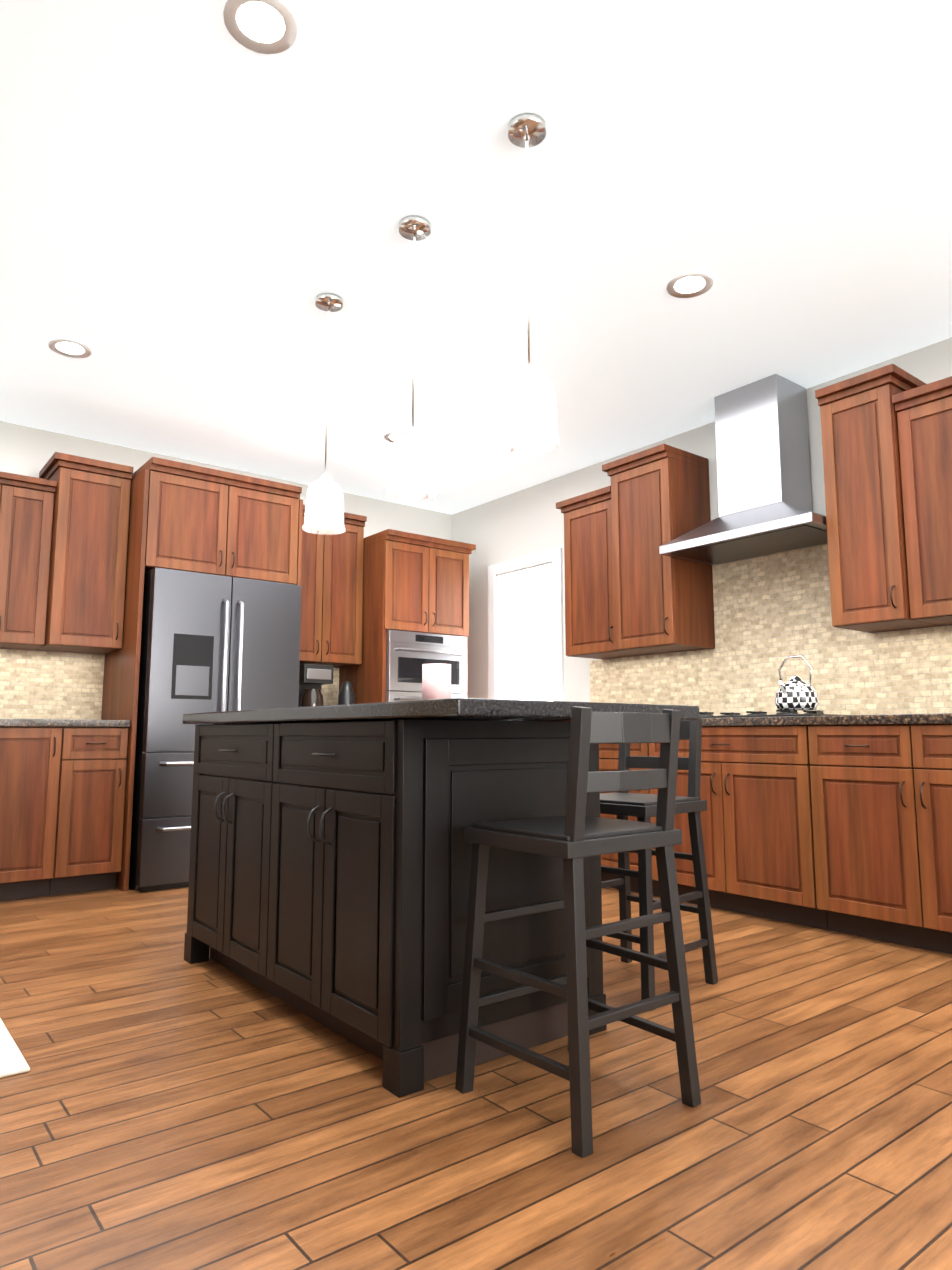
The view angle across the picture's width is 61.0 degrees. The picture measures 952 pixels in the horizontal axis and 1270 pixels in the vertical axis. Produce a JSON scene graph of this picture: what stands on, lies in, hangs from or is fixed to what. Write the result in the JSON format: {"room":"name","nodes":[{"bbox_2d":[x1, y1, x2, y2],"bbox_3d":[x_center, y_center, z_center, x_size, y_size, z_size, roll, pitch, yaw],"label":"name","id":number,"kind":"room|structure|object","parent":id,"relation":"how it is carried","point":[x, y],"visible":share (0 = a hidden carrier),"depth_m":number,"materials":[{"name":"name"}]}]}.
{"room":"kitchen","nodes":[
{"label":"kitchen","id":0,"kind":"room"},
{"bbox_2d":[0,421,451,713],"bbox_3d":[-1.649,0.189,5.718,3.820,2.720,0.120,5,-9,-38],"label":"wall","id":1,"kind":"structure","parent":0,"point":[27,451],"depth_m":5.31,"materials":[{"name":"white paint"}]},
{"bbox_2d":[0,471,56,649],"bbox_3d":[-2.747,-0.418,4.591,0.538,0.950,0.385,5,-9,-38],"label":"upper cabinet","id":2,"kind":"object","parent":1,"relation":"attached to","point":[26,510],"visible":1,"depth_m":4.56,"materials":[{"name":"brown wood"}]},
{"bbox_2d":[35,452,133,653],"bbox_3d":[-2.370,-0.461,4.851,0.428,1.100,0.455,5,-9,-38],"label":"upper cabinet","id":3,"kind":"object","parent":1,"relation":"attached to","point":[87,579],"visible":1,"depth_m":4.71,"materials":[{"name":"brown wood"}]},
{"bbox_2d":[0,649,338,719],"bbox_3d":[-2.063,0.374,5.281,2.618,0.447,0.011,5,-9,-38],"label":"backsplash","id":4,"kind":"structure","parent":1,"relation":"attached to","point":[45,685],"depth_m":4.89,"materials":[{"name":"tile"}]},
{"bbox_2d":[101,457,302,891],"bbox_3d":[-1.725,0.250,5.110,1.000,2.450,0.714,5,-9,-38],"label":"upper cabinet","id":5,"kind":"object","parent":1,"relation":"attached to","point":[191,518],"visible":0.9,"depth_m":4.85,"materials":[{"name":"brown wood"}]},
{"bbox_2d":[299,504,366,667],"bbox_3d":[-1.176,-0.337,5.830,0.650,1.090,0.385,5,-9,-38],"label":"upper cabinet","id":6,"kind":"object","parent":1,"relation":"attached to","point":[331,598],"visible":0.6,"depth_m":5.75,"materials":[{"name":"brown wood"}]},
{"bbox_2d":[0,886,951,1269],"bbox_3d":[-0.152,1.109,1.648,10.500,0.100,11.600,5,-9,-38],"label":"floor","id":7,"kind":"structure","parent":0,"point":[164,1104],"depth_m":1.78,"materials":[{"name":"brown wood"}]},
{"bbox_2d":[0,1018,29,1077],"bbox_3d":[-1.533,1.128,2.261,0.370,0.011,0.830,5,-9,-38],"label":"area rug","id":8,"kind":"object","parent":7,"relation":"on","point":[13,1061],"visible":1,"depth_m":2.12,"materials":[{"name":"beige fabric"}]},
{"bbox_2d":[0,727,61,900],"bbox_3d":[-2.546,0.950,4.397,0.376,0.888,0.672,5,-9,-38],"label":"base cabinet","id":9,"kind":"object","parent":7,"relation":"on","point":[29,769],"visible":1,"depth_m":4.20,"materials":[{"name":"brown wood"}]},
{"bbox_2d":[0,719,129,727],"bbox_3d":[-2.517,0.491,4.482,0.972,0.040,0.644,5,-9,-38],"label":"countertop","id":10,"kind":"structure","parent":9,"relation":"on","point":[60,723],"depth_m":4.32,"materials":[{"name":"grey stone"}]},
{"bbox_2d":[49,727,127,895],"bbox_3d":[-2.265,0.977,4.617,0.335,0.888,0.672,5,-9,-38],"label":"base cabinet","id":11,"kind":"object","parent":7,"relation":"on","point":[90,818],"visible":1,"depth_m":4.38,"materials":[{"name":"brown wood"}]},
{"bbox_2d":[129,568,300,891],"bbox_3d":[-1.672,0.572,5.002,0.900,1.785,0.814,5,-9,-38],"label":"fridge","id":12,"kind":"object","parent":7,"relation":"on","point":[213,643],"visible":0.62,"depth_m":4.62,"materials":[{"name":"grey metal"}]},
{"bbox_2d":[184,719,606,1097],"bbox_3d":[-0.370,0.748,2.755,0.774,0.888,1.505,5,-9,-38],"label":"kitchen island","id":13,"kind":"object","parent":7,"relation":"on","point":[329,870],"visible":0.92,"depth_m":2.20,"materials":[{"name":"black wood"}]},
{"bbox_2d":[182,698,699,723],"bbox_3d":[-0.256,0.275,2.727,0.860,0.040,1.790,5,-9,-38],"label":"island countertop","id":14,"kind":"structure","parent":13,"relation":"on","point":[480,709],"depth_m":2.05,"materials":[{"name":"black stone"}]},
{"bbox_2d":[422,663,450,699],"bbox_3d":[-0.108,0.136,2.214,0.080,0.109,0.080,5,-9,-38],"label":"candle","id":15,"kind":"object","parent":14,"relation":"on","point":[436,680],"visible":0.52,"depth_m":2.18,"materials":[{"name":"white wax"}]},
{"bbox_2d":[339,529,475,703],"bbox_3d":[-0.517,0.448,6.071,0.785,2.290,0.673,5,-9,-38],"label":"tall cabinet","id":16,"kind":"object","parent":7,"relation":"on","point":[413,582],"visible":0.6,"depth_m":5.85,"materials":[{"name":"brown wood"}]},
{"bbox_2d":[386,630,466,701],"bbox_3d":[-0.501,0.447,6.022,0.684,0.876,0.654,5,-9,-38],"label":"double wall oven","id":17,"kind":"object","parent":16,"relation":"in","point":[408,654],"visible":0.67,"depth_m":5.77,"materials":[{"name":"grey metal"}]},
{"bbox_2d":[508,568,553,700],"bbox_3d":[1.301,0.322,6.816,0.020,2.720,3.500,5,-9,-38],"label":"doorway","id":18,"kind":"structure","parent":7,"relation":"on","point":[531,661],"depth_m":7.81,"materials":[{"name":"white"}]},
{"bbox_2d":[455,706,700,1157],"bbox_3d":[0.240,0.640,1.968,0.412,0.913,0.419,5,-9,-38],"label":"stool","id":19,"kind":"object","parent":7,"relation":"on","point":[573,836],"visible":1,"depth_m":1.87,"materials":[{"name":"black paint"}]},
{"bbox_2d":[599,743,659,896],"bbox_3d":[0.827,0.999,4.810,0.658,0.888,1.008,5,-9,-38],"label":"base cabinet","id":20,"kind":"object","parent":7,"relation":"on","point":[608,756],"visible":0.02,"depth_m":4.42,"materials":[{"name":"brown wood"}]},
{"bbox_2d":[680,713,951,726],"bbox_3d":[1.388,0.452,4.178,0.641,0.040,2.817,5,-9,-38],"label":"countertop","id":21,"kind":"structure","parent":20,"relation":"on","point":[914,719],"depth_m":3.47,"materials":[{"name":"brown stone"}]},
{"bbox_2d":[699,709,836,717],"bbox_3d":[1.438,0.409,4.142,0.480,0.035,0.860,5,-9,-38],"label":"cooktop","id":22,"kind":"object","parent":21,"relation":"in","point":[789,712],"visible":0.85,"depth_m":3.97,"materials":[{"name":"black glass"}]},
{"bbox_2d":[775,655,818,709],"bbox_3d":[1.545,0.232,3.941,0.247,0.265,0.200,5,-9,-38],"label":"kettle","id":23,"kind":"object","parent":22,"relation":"on","point":[795,692],"visible":0.98,"depth_m":3.88,"materials":[{"name":"ceramic"}]},
{"bbox_2d":[600,718,717,1010],"bbox_3d":[0.550,0.747,2.842,0.419,0.913,0.412,6,-10,-42],"label":"stool","id":24,"kind":"object","parent":7,"relation":"on","point":[622,805],"visible":0.65,"depth_m":2.80,"materials":[{"name":"black paint"}]},
{"bbox_2d":[649,726,827,929],"bbox_3d":[1.419,0.908,4.065,0.658,0.888,0.896,5,-9,-38],"label":"base cabinet","id":25,"kind":"object","parent":7,"relation":"on","point":[756,815],"visible":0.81,"depth_m":3.76,"materials":[{"name":"brown wood"}]},
{"bbox_2d":[808,724,951,953],"bbox_3d":[1.971,0.822,3.371,0.658,0.888,0.878,5,-9,-38],"label":"base cabinet","id":26,"kind":"object","parent":7,"relation":"on","point":[881,797],"visible":1,"depth_m":3.30,"materials":[{"name":"brown wood"}]},
{"bbox_3d":[-1.085,1.090,5.542,0.653,0.888,0.672,5,-9,-38],"label":"base cabinet","id":27,"kind":"object","parent":7,"relation":"on","visible":0},
{"bbox_3d":[-1.089,0.628,5.602,0.655,0.040,0.644,5,-9,-38],"label":"countertop","id":28,"kind":"structure","parent":27,"relation":"on","visible":0},
{"bbox_2d":[298,664,333,706],"bbox_3d":[-1.146,0.408,5.587,0.220,0.390,0.266,5,-9,-38],"label":"coffee maker","id":29,"kind":"object","parent":28,"relation":"on","point":[313,678],"visible":0.56,"depth_m":5.50,"materials":[{"name":"black plastic"}]},
{"bbox_2d":[338,681,354,704],"bbox_3d":[-0.929,0.480,5.806,0.120,0.300,0.117,5,-9,-38],"label":"grinder","id":30,"kind":"object","parent":28,"relation":"on","point":[346,694],"visible":0.56,"depth_m":5.77,"materials":[{"name":"black metal"}]},
{"bbox_2d":[0,0,951,514],"bbox_3d":[-0.153,-1.690,1.991,10.500,0.100,11.600,5,-9,-38],"label":"ceiling","id":31,"kind":"structure","parent":0,"point":[200,208],"depth_m":2.95,"materials":[{"name":"white paint"}]},
{"bbox_2d":[48,339,91,357],"bbox_3d":[-1.979,-1.395,3.943,0.188,0.005,0.188,-3,-8,25],"label":"recessed light","id":32,"kind":"object","parent":31,"relation":"in","point":[75,350],"depth_m":3.94,"materials":[{"name":"white"}]},
{"bbox_2d":[223,0,296,53],"bbox_3d":[-0.569,-1.617,2.139,0.188,0.005,0.188,-6,-9,42],"label":"recessed light","id":33,"kind":"object","parent":31,"relation":"in","point":[264,26],"depth_m":2.14,"materials":[{"name":"white"}]},
{"bbox_2d":[302,293,345,534],"bbox_3d":[-0.635,-0.946,3.442,0.180,1.018,0.180,5,-9,-38],"label":"pendant light","id":34,"kind":"object","parent":31,"relation":"hanging from","point":[324,508],"visible":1,"depth_m":3.35,"materials":[{"name":"white glass"}]},
{"bbox_2d":[384,432,407,442],"bbox_3d":[-0.486,-1.251,5.126,0.188,0.005,0.188,-3,-8,25],"label":"recessed light","id":35,"kind":"object","parent":31,"relation":"in","point":[392,438],"depth_m":5.09,"materials":[{"name":"white"}]},
{"bbox_2d":[387,215,436,499],"bbox_3d":[-0.226,-1.009,2.928,0.180,1.018,0.180,5,-9,-38],"label":"pendant light","id":36,"kind":"object","parent":31,"relation":"hanging from","point":[412,470],"visible":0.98,"depth_m":2.84,"materials":[{"name":"white glass"}]},
{"bbox_2d":[499,113,559,453],"bbox_3d":[0.158,-1.069,2.445,0.180,1.018,0.180,5,-9,-38],"label":"pendant light","id":37,"kind":"object","parent":31,"relation":"hanging from","point":[529,419],"visible":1,"depth_m":2.37,"materials":[{"name":"white glass"}]},
{"bbox_2d":[667,272,712,297],"bbox_3d":[0.896,-1.465,3.389,0.188,0.005,0.188,-6,-9,42],"label":"recessed light","id":38,"kind":"object","parent":31,"relation":"in","point":[690,285],"depth_m":3.39,"materials":[{"name":"white"}]},
{"bbox_2d":[452,337,951,701],"bbox_3d":[2.824,-0.139,3.059,0.120,2.720,9.870,5,-9,-38],"label":"wall","id":39,"kind":"structure","parent":0,"point":[528,521],"depth_m":5.92,"materials":[{"name":"white paint"}]},
{"bbox_2d":[488,548,563,700],"bbox_3d":[0.404,0.499,6.055,0.138,2.185,0.830,5,-9,-38],"label":"trim","id":40,"kind":"structure","parent":39,"relation":"attached to","point":[498,625],"depth_m":6.31,"materials":[{"name":"white paint"}]},
{"bbox_2d":[556,486,650,658],"bbox_3d":[0.827,-0.377,5.221,0.383,1.020,0.481,5,-9,-38],"label":"upper cabinet","id":41,"kind":"object","parent":39,"relation":"attached to","point":[589,617],"visible":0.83,"depth_m":5.12,"materials":[{"name":"brown wood"}]},
{"bbox_2d":[602,444,714,653],"bbox_3d":[1.090,-0.486,4.868,0.420,1.150,0.479,5,-9,-38],"label":"upper cabinet","id":42,"kind":"object","parent":39,"relation":"attached to","point":[660,495],"visible":0.94,"depth_m":4.71,"materials":[{"name":"brown wood"}]},
{"bbox_2d":[659,374,827,565],"bbox_3d":[1.487,-0.904,4.343,0.486,0.881,0.900,5,-9,-38],"label":"range hood","id":43,"kind":"object","parent":39,"relation":"attached to","point":[763,474],"visible":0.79,"depth_m":4.28,"materials":[{"name":"silver metal"}]},
{"bbox_2d":[590,544,951,715],"bbox_3d":[1.644,-0.034,4.444,0.011,1.050,2.790,5,-9,-38],"label":"backsplash","id":44,"kind":"structure","parent":39,"relation":"attached to","point":[772,612],"depth_m":4.40,"materials":[{"name":"tile"}]},
{"bbox_2d":[815,364,941,632],"bbox_3d":[1.918,-0.614,3.827,0.420,1.150,0.369,5,-9,-38],"label":"upper cabinet","id":45,"kind":"object","parent":39,"relation":"attached to","point":[868,577],"visible":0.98,"depth_m":3.72,"materials":[{"name":"brown wood"}]},
{"bbox_2d":[892,376,951,625],"bbox_3d":[2.200,-0.589,3.494,0.383,1.020,0.556,5,-9,-38],"label":"upper cabinet","id":46,"kind":"object","parent":39,"relation":"attached to","point":[924,416],"visible":1,"depth_m":3.53,"materials":[{"name":"brown wood"}]}
]}

